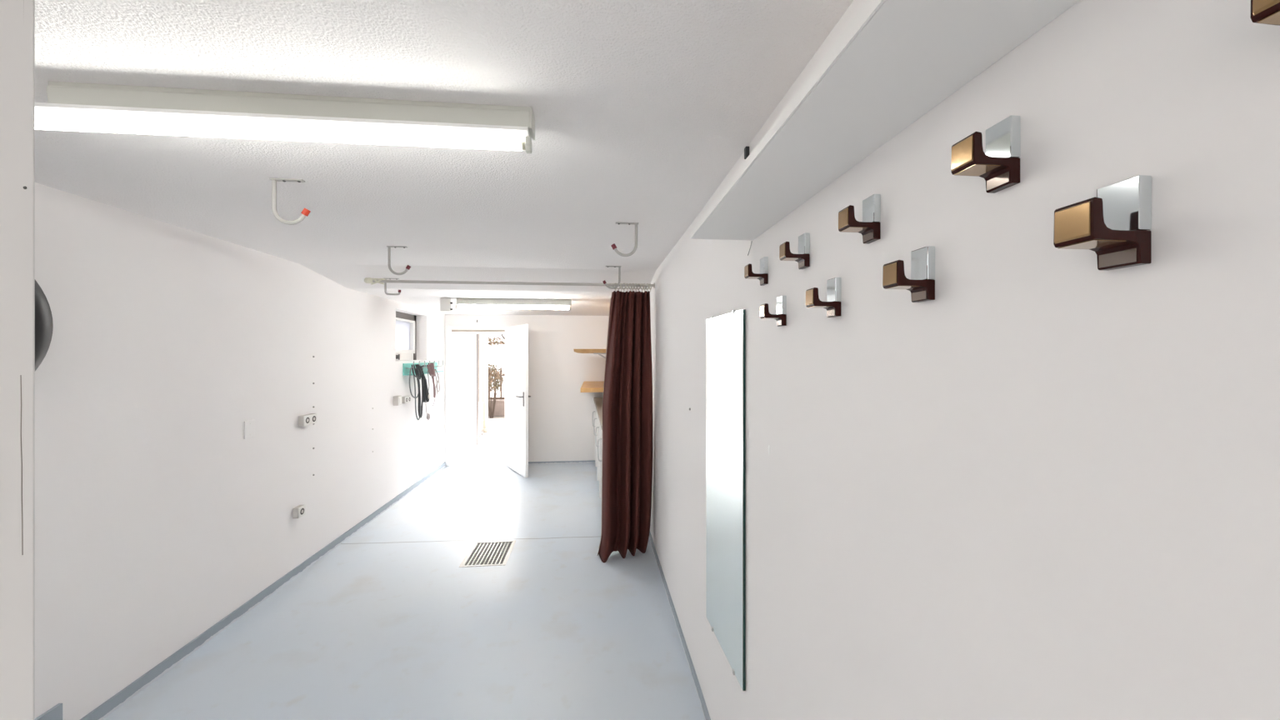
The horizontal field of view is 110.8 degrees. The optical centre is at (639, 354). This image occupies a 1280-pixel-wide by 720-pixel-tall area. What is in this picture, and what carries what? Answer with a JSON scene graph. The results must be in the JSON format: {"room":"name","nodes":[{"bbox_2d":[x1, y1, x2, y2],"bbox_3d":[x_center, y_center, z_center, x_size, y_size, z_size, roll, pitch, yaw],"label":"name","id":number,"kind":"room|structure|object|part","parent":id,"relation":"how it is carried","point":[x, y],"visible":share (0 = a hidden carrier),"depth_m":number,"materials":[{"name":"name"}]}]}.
{"room":"garage","nodes":[
{"label":"garage","id":0,"kind":"room"},
{"bbox_2d":[0,0,23,719],"bbox_3d":[-0.828,0.465,0.501,0.410,2.270,0.160,0,0,-6],"label":"wall","id":1,"kind":"structure","parent":0,"point":[11,11],"depth_m":0.44,"materials":[{"name":"white paint"}]},
{"bbox_2d":[20,375,23,554],"bbox_3d":[-0.618,0.360,0.442,0.004,1.980,0.001,0,0,-6],"label":"trim","id":2,"kind":"structure","parent":1,"relation":"attached to","point":[20,375],"depth_m":0.44,"materials":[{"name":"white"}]},
{"bbox_2d":[23,0,34,719],"bbox_3d":[-0.742,0.465,0.512,0.304,2.270,0.011,0,0,27],"label":"trim","id":3,"kind":"structure","parent":1,"relation":"attached to","point":[28,5],"depth_m":0.44,"materials":[{"name":"white paint"}]},
{"bbox_2d":[35,182,470,719],"bbox_3d":[-2.562,0.465,2.612,0.250,2.270,10.100,0,0,-6],"label":"wall","id":4,"kind":"structure","parent":0,"point":[157,519],"depth_m":2.32,"materials":[{"name":"paint"}]},
{"bbox_2d":[35,280,53,370],"bbox_3d":[-2.231,-0.108,1.363,0.168,0.604,0.604,0,0,-6],"label":"tyre","id":5,"kind":"object","parent":4,"relation":"attached to","point":[43,317],"visible":0.23,"depth_m":1.60,"materials":[{"name":"black rubber"}]},
{"bbox_2d":[35,703,62,719],"bbox_3d":[-2.283,1.506,1.118,0.014,0.188,1.352,0,0,-6],"label":"trim","id":6,"kind":"structure","parent":4,"relation":"attached to","point":[55,712],"depth_m":1.76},
{"bbox_2d":[244,419,254,439],"bbox_3d":[-2.448,0.465,2.769,0.012,0.110,0.080,0,0,-6],"label":"cover plate","id":7,"kind":"object","parent":4,"relation":"attached to","point":[249,426],"visible":1,"depth_m":2.76,"materials":[{"name":"paint"}]},
{"bbox_2d":[80,462,445,719],"bbox_3d":[-2.574,1.569,4.074,0.012,0.062,4.588,0,0,-6],"label":"baseboard","id":8,"kind":"structure","parent":4,"relation":"attached to","point":[102,711],"depth_m":2.57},
{"bbox_2d":[292,505,305,518],"bbox_3d":[-2.473,1.136,3.206,0.043,0.075,0.075,0,0,-6],"label":"wall socket","id":9,"kind":"object","parent":4,"relation":"attached to","point":[299,511],"visible":1,"depth_m":3.18,"materials":[{"name":"grey plastic"}]},
{"bbox_2d":[298,413,316,425],"bbox_3d":[-2.483,0.483,3.303,0.043,0.075,0.150,0,0,-6],"label":"wall socket","id":10,"kind":"object","parent":4,"relation":"attached to","point":[311,418],"visible":1,"depth_m":3.27,"materials":[{"name":"grey plastic"}]},
{"bbox_2d":[393,395,401,405],"bbox_3d":[-2.618,0.492,4.777,0.062,0.100,0.090,0,0,-6],"label":"light switch","id":11,"kind":"object","parent":4,"relation":"attached to","point":[397,399],"visible":1,"depth_m":4.74,"materials":[{"name":"grey plastic"}]},
{"bbox_2d":[395,310,416,360],"bbox_3d":[-2.833,-0.220,5.216,0.090,0.570,0.875,0,0,-6],"label":"window","id":12,"kind":"structure","parent":4,"relation":"in","point":[406,323],"depth_m":5.38,"materials":[{"name":"grey"}]},
{"bbox_3d":[-2.854,-0.235,5.211,0.006,0.340,0.650,0,0,-6],"label":"pane","id":13,"kind":"part","parent":12,"relation":"part of","materials":[{"name":"clear glass"}]},
{"bbox_2d":[401,395,410,403],"bbox_3d":[-2.650,0.505,5.010,0.043,0.075,0.150,0,0,-6],"label":"wall socket","id":14,"kind":"object","parent":4,"relation":"attached to","point":[405,399],"visible":0.99,"depth_m":4.96,"materials":[{"name":"grey plastic"}]},
{"bbox_2d":[402,360,443,375],"bbox_3d":[-2.663,0.150,5.486,0.111,0.160,1.040,0,0,-6],"label":"rack","id":15,"kind":"object","parent":4,"relation":"attached to","point":[406,367],"visible":0.71,"depth_m":5.25,"materials":[{"name":"teal plastic"}]},
{"bbox_2d":[409,366,421,419],"bbox_3d":[-2.563,0.440,5.008,0.049,0.634,0.386,0,0,-9],"label":"cable","id":16,"kind":"object","parent":15,"relation":"hanging from","point":[415,397],"visible":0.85,"depth_m":5.00,"materials":[{"name":"grey plastic"}]},
{"bbox_2d":[411,364,423,418],"bbox_3d":[-2.562,0.423,5.112,0.061,0.632,0.356,0,0,-6],"label":"cable","id":17,"kind":"object","parent":15,"relation":"hanging from","point":[418,372],"visible":1,"depth_m":5.11,"materials":[{"name":"grey plastic"}]},
{"bbox_2d":[420,365,430,402],"bbox_3d":[-2.585,0.346,5.304,0.093,0.449,0.181,0,0,-6],"label":"power adapter","id":18,"kind":"object","parent":15,"relation":"hanging from","point":[427,396],"visible":0.94,"depth_m":5.32,"materials":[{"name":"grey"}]},
{"bbox_3d":[-2.588,0.345,5.289,0.059,0.448,0.150,0,0,-6],"label":"cord","id":19,"kind":"part","parent":18,"relation":"part of","materials":[{"name":"grey plastic"}]},
{"bbox_2d":[425,370,435,420],"bbox_3d":[-2.608,0.496,5.481,0.046,0.618,0.316,0,0,-6],"label":"cable","id":20,"kind":"object","parent":15,"relation":"hanging from","point":[428,416],"visible":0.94,"depth_m":5.42,"materials":[{"name":"grey plastic"}]},
{"bbox_2d":[426,362,435,397],"bbox_3d":[-2.608,0.321,5.519,0.054,0.446,0.242,0,0,-6],"label":"cable","id":21,"kind":"object","parent":15,"relation":"hanging from","point":[430,367],"visible":1,"depth_m":5.55,"materials":[{"name":"red plastic"}]},
{"bbox_2d":[434,368,439,394],"bbox_3d":[-2.635,0.344,5.735,0.040,0.335,0.144,0,0,-6],"label":"cable","id":22,"kind":"object","parent":15,"relation":"hanging from","point":[435,369],"visible":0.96,"depth_m":5.72,"materials":[{"name":"grey plastic"}]},
{"bbox_2d":[102,446,704,719],"bbox_3d":[-1.025,1.725,2.763,3.500,0.250,10.100,0,0,-6],"label":"floor","id":23,"kind":"structure","parent":0,"point":[387,624],"depth_m":2.60,"materials":[{"name":"blue paint"}]},
{"bbox_2d":[459,540,515,567],"bbox_3d":[-1.217,1.659,3.568,0.344,0.123,0.449,0,0,-6],"label":"floor drain","id":24,"kind":"object","parent":23,"relation":"in","point":[493,552],"visible":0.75,"depth_m":3.56,"materials":[{"name":"grey metal"}]},
{"bbox_2d":[592,406,596,466],"bbox_3d":[-0.408,1.136,6.225,0.523,0.928,0.650,0,0,-6],"label":"base cabinet","id":25,"kind":"object","parent":23,"relation":"on","point":[595,411],"visible":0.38,"depth_m":5.88,"materials":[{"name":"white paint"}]},
{"bbox_3d":[-0.618,1.085,6.204,0.019,0.810,0.642,0,0,-6],"label":"door","id":26,"kind":"part","parent":25,"relation":"part of","materials":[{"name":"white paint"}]},
{"bbox_2d":[593,397,602,429],"bbox_3d":[-0.305,0.649,5.260,0.510,0.042,2.630,0,0,-6],"label":"countertop","id":27,"kind":"structure","parent":25,"relation":"on","point":[597,401],"depth_m":5.33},
{"bbox_2d":[593,412,599,481],"bbox_3d":[-0.333,1.136,5.569,0.501,0.928,0.650,0,0,-6],"label":"base cabinet","id":28,"kind":"object","parent":23,"relation":"on","point":[597,418],"visible":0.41,"depth_m":5.23,"materials":[{"name":"white paint"}]},
{"bbox_3d":[-0.530,1.085,5.550,0.019,0.810,0.642,0,0,-6],"label":"door","id":29,"kind":"part","parent":28,"relation":"part of","materials":[{"name":"white paint"}]},
{"bbox_2d":[595,421,601,499],"bbox_3d":[-0.258,1.136,4.923,0.478,0.928,0.630,0,0,-6],"label":"base cabinet","id":30,"kind":"object","parent":23,"relation":"on","point":[599,427],"visible":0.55,"depth_m":4.59,"materials":[{"name":"white paint"}]},
{"bbox_3d":[-0.449,0.860,4.638,0.042,0.213,0.012,0,0,-6],"label":"handle","id":31,"kind":"part","parent":30,"relation":"part of","materials":[{"name":"silver metal"}]},
{"bbox_3d":[-0.445,1.085,4.905,0.019,0.810,0.622,0,0,-6],"label":"door","id":32,"kind":"part","parent":30,"relation":"part of","materials":[{"name":"white paint"}]},
{"bbox_2d":[597,430,602,461],"bbox_3d":[-0.185,1.136,4.287,0.456,0.928,0.630,0,0,-6],"label":"base cabinet","id":33,"kind":"object","parent":23,"relation":"on","point":[602,430],"visible":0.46,"depth_m":4.00,"materials":[{"name":"white paint"}]},
{"bbox_3d":[-0.365,0.860,4.003,0.042,0.213,0.012,0,0,-6],"label":"handle","id":34,"kind":"part","parent":33,"relation":"part of","materials":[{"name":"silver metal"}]},
{"bbox_3d":[-0.361,1.085,4.270,0.019,0.810,0.622,0,0,-6],"label":"door","id":35,"kind":"part","parent":33,"relation":"part of","materials":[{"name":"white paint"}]},
{"bbox_2d":[35,0,853,315],"bbox_3d":[-1.025,-0.728,2.763,3.500,0.285,10.100,0,0,-6],"label":"ceiling","id":36,"kind":"structure","parent":0,"point":[642,109],"depth_m":1.30,"materials":[{"name":"white paint"}]},
{"bbox_2d":[35,80,534,153],"bbox_3d":[-0.939,-0.615,1.159,1.294,0.110,0.068,0,0,-6],"label":"fluorescent light","id":37,"kind":"object","parent":36,"relation":"attached to","point":[82,107],"visible":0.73,"depth_m":1.14,"materials":[{"name":"grey plastic"}]},
{"bbox_2d":[269,178,310,224],"bbox_3d":[-1.335,-0.584,1.688,0.140,0.172,0.022,0,0,-6],"label":"ceiling hook","id":38,"kind":"object","parent":36,"relation":"attached to","point":[305,212],"visible":1,"depth_m":1.68,"materials":[{"name":"grey metal"}]},
{"bbox_3d":[-1.347,-0.667,1.687,0.117,0.005,0.022,0,0,-6],"label":"mounting plate","id":39,"kind":"part","parent":38,"relation":"part of","materials":[{"name":"grey metal"}]},
{"bbox_2d":[384,278,401,294],"bbox_3d":[-2.022,-0.557,3.610,0.134,0.138,0.022,0,0,-6],"label":"ceiling hook","id":40,"kind":"object","parent":36,"relation":"attached to","point":[385,283],"visible":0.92,"depth_m":3.60,"materials":[{"name":"grey metal"}]},
{"bbox_2d":[386,245,410,274],"bbox_3d":[-1.487,-0.581,2.728,0.140,0.178,0.022,0,0,-6],"label":"ceiling hook","id":41,"kind":"object","parent":36,"relation":"attached to","point":[407,267],"visible":1,"depth_m":2.72,"materials":[{"name":"grey metal"}]},
{"bbox_3d":[-1.499,-0.667,2.727,0.117,0.005,0.022,0,0,-6],"label":"mounting plate","id":42,"kind":"part","parent":41,"relation":"part of","materials":[{"name":"grey metal"}]},
{"bbox_2d":[440,297,452,311],"bbox_3d":[-1.990,-0.516,4.544,0.112,0.138,0.046,0,0,-6],"label":"junction box","id":43,"kind":"object","parent":36,"relation":"attached to","point":[445,303],"visible":1,"depth_m":4.52,"materials":[{"name":"white paint"}]},
{"bbox_2d":[455,298,571,309],"bbox_3d":[-1.310,-0.530,4.614,1.179,0.110,0.068,0,0,-6],"label":"fluorescent light","id":44,"kind":"object","parent":36,"relation":"attached to","point":[486,303],"visible":1,"depth_m":4.59,"materials":[{"name":"grey plastic"}]},
{"bbox_2d":[602,265,620,289],"bbox_3d":[-0.212,-0.584,3.330,0.140,0.172,0.022,0,0,-6],"label":"ceiling hook","id":45,"kind":"object","parent":36,"relation":"attached to","point":[618,267],"visible":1,"depth_m":3.33,"materials":[{"name":"grey metal"}]},
{"bbox_2d":[610,221,638,256],"bbox_3d":[-0.077,-0.584,2.238,0.140,0.172,0.022,0,0,-6],"label":"ceiling hook","id":46,"kind":"object","parent":36,"relation":"attached to","point":[613,246],"visible":1,"depth_m":2.23,"materials":[{"name":"grey metal"}]},
{"bbox_3d":[-0.066,-0.667,2.239,0.117,0.005,0.022,0,0,-6],"label":"mounting plate","id":47,"kind":"part","parent":46,"relation":"part of","materials":[{"name":"grey metal"}]},
{"bbox_2d":[470,331,473,447],"bbox_3d":[-2.396,0.465,7.773,1.590,2.270,0.140,0,0,-6],"label":"wall","id":48,"kind":"structure","parent":0,"point":[472,332],"depth_m":7.65,"materials":[{"name":"white paint"}]},
{"bbox_2d":[473,331,504,447],"bbox_3d":[-2.405,0.585,7.772,0.970,2.030,0.160,0,0,-6],"label":"door frame","id":49,"kind":"structure","parent":48,"relation":"in","point":[475,333],"depth_m":7.67,"materials":[{"name":"white paint"}]},
{"bbox_2d":[445,314,609,461],"bbox_3d":[-1.502,0.507,6.585,2.636,2.185,0.200,0,0,-6],"label":"wall","id":50,"kind":"structure","parent":0,"point":[561,428],"depth_m":6.52,"materials":[{"name":"white paint"}]},
{"bbox_2d":[445,324,530,477],"bbox_3d":[-2.043,0.590,6.339,1.603,2.020,0.697,0,0,26],"label":"door","id":51,"kind":"structure","parent":50,"relation":"in","point":[517,396],"depth_m":6.20,"materials":[{"name":"white paint"}]},
{"bbox_3d":[-2.356,0.590,6.502,0.910,2.020,0.238,0,0,-6],"label":"frame","id":52,"kind":"part","parent":51,"relation":"part of","materials":[{"name":"white paint"}]},
{"bbox_3d":[-1.516,0.575,5.747,0.008,0.190,0.037,0,0,-34],"label":"handle plate","id":53,"kind":"part","parent":51,"relation":"part of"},
{"bbox_2d":[528,460,594,464],"bbox_3d":[-1.039,1.583,6.524,1.706,0.035,0.012,0,0,-6],"label":"baseboard","id":54,"kind":"structure","parent":50,"relation":"attached to","point":[588,461],"depth_m":6.51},
{"bbox_2d":[647,0,1279,719],"bbox_3d":[0.327,0.465,2.896,0.284,2.270,10.100,0,0,-6],"label":"wall","id":55,"kind":"structure","parent":0,"point":[1046,485],"depth_m":0.50,"materials":[{"name":"white paint"}]},
{"bbox_2d":[364,277,654,288],"bbox_3d":[-0.990,-0.563,3.474,2.228,0.057,0.057,0,0,-6],"label":"curtain rod","id":56,"kind":"object","parent":55,"relation":"attached to","point":[367,280],"visible":1,"depth_m":3.45,"materials":[{"name":"white metal"}]},
{"bbox_3d":[-0.971,-0.565,3.482,2.187,0.023,0.023,0,0,-6],"label":"rod","id":57,"kind":"part","parent":56,"relation":"part of","materials":[{"name":"white metal"}]},
{"bbox_2d":[597,283,653,562],"bbox_3d":[-0.114,0.509,3.555,0.472,2.178,0.202,0,0,-21],"label":"curtain","id":58,"kind":"object","parent":56,"relation":"hanging from","point":[627,428],"visible":0.99,"depth_m":3.54,"materials":[{"name":"red fabric"}]},
{"bbox_2d":[573,349,605,359],"bbox_3d":[-0.413,0.108,5.385,0.700,0.340,1.700,0,0,-6],"label":"wooden shelf","id":59,"kind":"object","parent":55,"relation":"attached to","point":[599,352],"visible":0.41,"depth_m":4.53,"materials":[{"name":"brown wood"}]},
{"bbox_2d":[580,380,604,392],"bbox_3d":[-0.441,0.476,5.905,0.655,0.172,1.340,0,0,-6],"label":"wooden shelf","id":60,"kind":"object","parent":55,"relation":"attached to","point":[587,387],"visible":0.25,"depth_m":5.37,"materials":[{"name":"brown wood"}]},
{"bbox_2d":[649,532,710,719],"bbox_3d":[0.194,1.575,2.833,0.027,0.050,7.600,0,0,-6],"label":"baseboard","id":61,"kind":"structure","parent":55,"relation":"attached to","point":[701,697],"depth_m":2.41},
{"bbox_2d":[705,309,745,690],"bbox_3d":[0.308,0.471,1.637,0.013,1.250,0.412,0,0,-8],"label":"wall mirror","id":62,"kind":"object","parent":55,"relation":"attached to","point":[726,333],"visible":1,"depth_m":1.59,"materials":[{"name":"silver glass"}]},
{"bbox_2d":[744,145,749,159],"bbox_3d":[0.337,-0.629,1.408,0.018,0.065,0.020,0,0,-6],"label":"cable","id":63,"kind":"object","parent":55,"relation":"attached to","point":[747,148],"visible":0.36,"depth_m":1.40,"materials":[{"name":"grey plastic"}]},
{"bbox_2d":[744,256,768,285],"bbox_3d":[0.332,-0.239,1.262,0.059,0.077,0.034,0,0,-6],"label":"coat hook","id":64,"kind":"object","parent":55,"relation":"attached to","point":[762,276],"visible":1,"depth_m":1.25,"materials":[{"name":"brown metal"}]},
{"bbox_3d":[0.355,-0.254,1.265,0.012,0.048,0.034,0,0,-6],"label":"chrome plate","id":65,"kind":"part","parent":64,"relation":"part of","materials":[{"name":"white metal"}]},
{"bbox_2d":[760,295,786,326],"bbox_3d":[0.344,-0.114,1.142,0.059,0.077,0.034,0,0,-6],"label":"coat hook","id":66,"kind":"object","parent":55,"relation":"attached to","point":[781,316],"visible":1,"depth_m":1.13,"materials":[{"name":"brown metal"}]},
{"bbox_3d":[0.367,-0.128,1.144,0.012,0.048,0.034,0,0,-6],"label":"chrome plate","id":67,"kind":"part","parent":66,"relation":"part of","materials":[{"name":"white metal"}]},
{"bbox_2d":[779,232,809,269],"bbox_3d":[0.356,-0.239,1.019,0.059,0.077,0.034,0,0,-6],"label":"coat hook","id":68,"kind":"object","parent":55,"relation":"attached to","point":[802,257],"visible":1,"depth_m":1.00,"materials":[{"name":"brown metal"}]},
{"bbox_3d":[0.379,-0.254,1.021,0.012,0.048,0.034,0,0,-6],"label":"chrome plate","id":69,"kind":"part","parent":68,"relation":"part of","materials":[{"name":"white metal"}]},
{"bbox_2d":[805,277,840,317],"bbox_3d":[0.368,-0.116,0.889,0.059,0.077,0.034,0,0,-6],"label":"coat hook","id":70,"kind":"object","parent":55,"relation":"attached to","point":[832,305],"visible":1,"depth_m":0.88,"materials":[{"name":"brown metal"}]},
{"bbox_3d":[0.392,-0.130,0.891,0.012,0.048,0.034,0,0,-6],"label":"chrome plate","id":71,"kind":"part","parent":70,"relation":"part of","materials":[{"name":"white metal"}]},
{"bbox_2d":[838,194,880,244],"bbox_3d":[0.380,-0.236,0.768,0.059,0.077,0.034,0,0,-6],"label":"coat hook","id":72,"kind":"object","parent":55,"relation":"attached to","point":[870,227],"visible":1,"depth_m":0.76,"materials":[{"name":"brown wood"}]},
{"bbox_3d":[0.403,-0.251,0.770,0.012,0.048,0.034,0,0,-6],"label":"chrome plate","id":73,"kind":"part","parent":72,"relation":"part of","materials":[{"name":"white metal"}]},
{"bbox_2d":[690,0,1079,240],"bbox_3d":[0.314,-0.365,0.724,0.198,0.020,1.280,0,0,-6],"label":"wall shelf","id":74,"kind":"object","parent":55,"relation":"attached to","point":[896,61],"visible":1,"depth_m":0.59,"materials":[{"name":"white paint"}]},
{"bbox_2d":[882,245,934,302],"bbox_3d":[0.392,-0.117,0.646,0.059,0.077,0.034,0,0,-6],"label":"coat hook","id":75,"kind":"object","parent":55,"relation":"attached to","point":[921,285],"visible":1,"depth_m":0.64,"materials":[{"name":"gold metal"}]},
{"bbox_3d":[0.415,-0.132,0.649,0.012,0.048,0.034,0,0,-6],"label":"chrome plate","id":76,"kind":"part","parent":75,"relation":"part of","materials":[{"name":"white metal"}]},
{"bbox_2d":[950,115,1020,193],"bbox_3d":[0.405,-0.235,0.519,0.059,0.077,0.034,0,0,-6],"label":"coat hook","id":77,"kind":"object","parent":55,"relation":"attached to","point":[1000,165],"visible":1,"depth_m":0.51,"materials":[{"name":"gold metal"}]},
{"bbox_3d":[0.428,-0.250,0.521,0.012,0.048,0.034,0,0,-6],"label":"chrome plate","id":78,"kind":"part","parent":77,"relation":"part of","materials":[{"name":"white metal"}]},
{"bbox_2d":[1053,175,1151,270],"bbox_3d":[0.416,-0.118,0.400,0.059,0.077,0.034,0,0,-6],"label":"coat hook","id":79,"kind":"object","parent":55,"relation":"attached to","point":[1116,224],"visible":1,"depth_m":0.39,"materials":[{"name":"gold metal"}]},
{"bbox_3d":[0.440,-0.133,0.402,0.012,0.048,0.034,0,0,-6],"label":"chrome plate","id":80,"kind":"part","parent":79,"relation":"part of","materials":[{"name":"white metal"}]},
{"bbox_2d":[1250,0,1279,25],"bbox_3d":[0.428,-0.235,0.275,0.059,0.077,0.034,0,0,-6],"label":"coat hook","id":81,"kind":"object","parent":55,"relation":"attached to","point":[1264,12],"visible":1,"depth_m":0.28,"materials":[{"name":"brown wood"}]},
{"label":"outside","id":82,"kind":"structure","parent":0,"visible":0},
{"bbox_2d":[475,390,504,447],"bbox_3d":[-2.855,1.726,13.737,15.000,0.249,12.100,0,0,-6],"label":"ground","id":83,"kind":"structure","parent":82,"point":[495,437],"depth_m":8.93,"materials":[{"name":"white"}]},
{"bbox_2d":[478,401,483,436],"bbox_3d":[-3.247,1.270,8.725,0.240,0.660,0.240,0,0,-6],"label":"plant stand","id":84,"kind":"object","parent":83,"relation":"on","point":[479,402],"visible":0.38,"depth_m":8.69,"materials":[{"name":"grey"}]},
{"bbox_3d":[-3.138,1.270,8.635,0.020,0.660,0.020,0,0,-6],"label":"leg","id":85,"kind":"part","parent":84,"relation":"part of","materials":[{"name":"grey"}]},
{"bbox_3d":[-3.158,1.270,8.834,0.020,0.660,0.020,0,0,-6],"label":"leg","id":86,"kind":"part","parent":84,"relation":"part of","materials":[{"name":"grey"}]},
{"bbox_2d":[478,333,489,432],"bbox_3d":[-3.306,0.300,9.221,0.280,2.600,0.260,0,0,-6],"label":"porch post","id":87,"kind":"object","parent":83,"relation":"on","point":[486,428],"visible":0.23,"depth_m":9.13,"materials":[{"name":"beige"}]},
{"bbox_2d":[479,333,482,431],"bbox_3d":[-3.272,0.300,9.079,0.058,2.600,0.080,0,0,-6],"label":"downpipe","id":88,"kind":"object","parent":87,"relation":"attached to","point":[480,334],"visible":0.8,"depth_m":9.05,"materials":[{"name":"grey plastic"}]},
{"bbox_2d":[488,363,503,418],"bbox_3d":[-3.794,0.910,11.236,0.638,1.384,0.384,0,0,-6],"label":"shrub","id":89,"kind":"object","parent":83,"relation":"on","point":[497,377],"visible":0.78,"depth_m":11.21,"materials":[{"name":"brown plant"}]},
{"bbox_2d":[488,399,504,416],"bbox_3d":[-3.849,1.385,11.579,5.300,0.430,0.280,0,0,-6],"label":"wall","id":90,"kind":"structure","parent":83,"relation":"on","point":[499,411],"depth_m":11.50,"materials":[{"name":"paint"}]},
{"bbox_2d":[488,367,504,399],"bbox_3d":[-3.851,0.740,11.596,5.200,0.860,0.057,0,0,-6],"label":"picket fence","id":91,"kind":"object","parent":90,"relation":"on","point":[501,370],"visible":0.06,"depth_m":11.59,"materials":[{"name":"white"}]},
{"bbox_2d":[488,333,504,345],"bbox_3d":[-4.114,-0.274,14.197,2.186,3.754,1.241,0,0,-6],"label":"tree","id":92,"kind":"object","parent":83,"relation":"on","point":[494,342],"visible":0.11,"depth_m":14.00,"materials":[{"name":"brown plant"}]}
]}

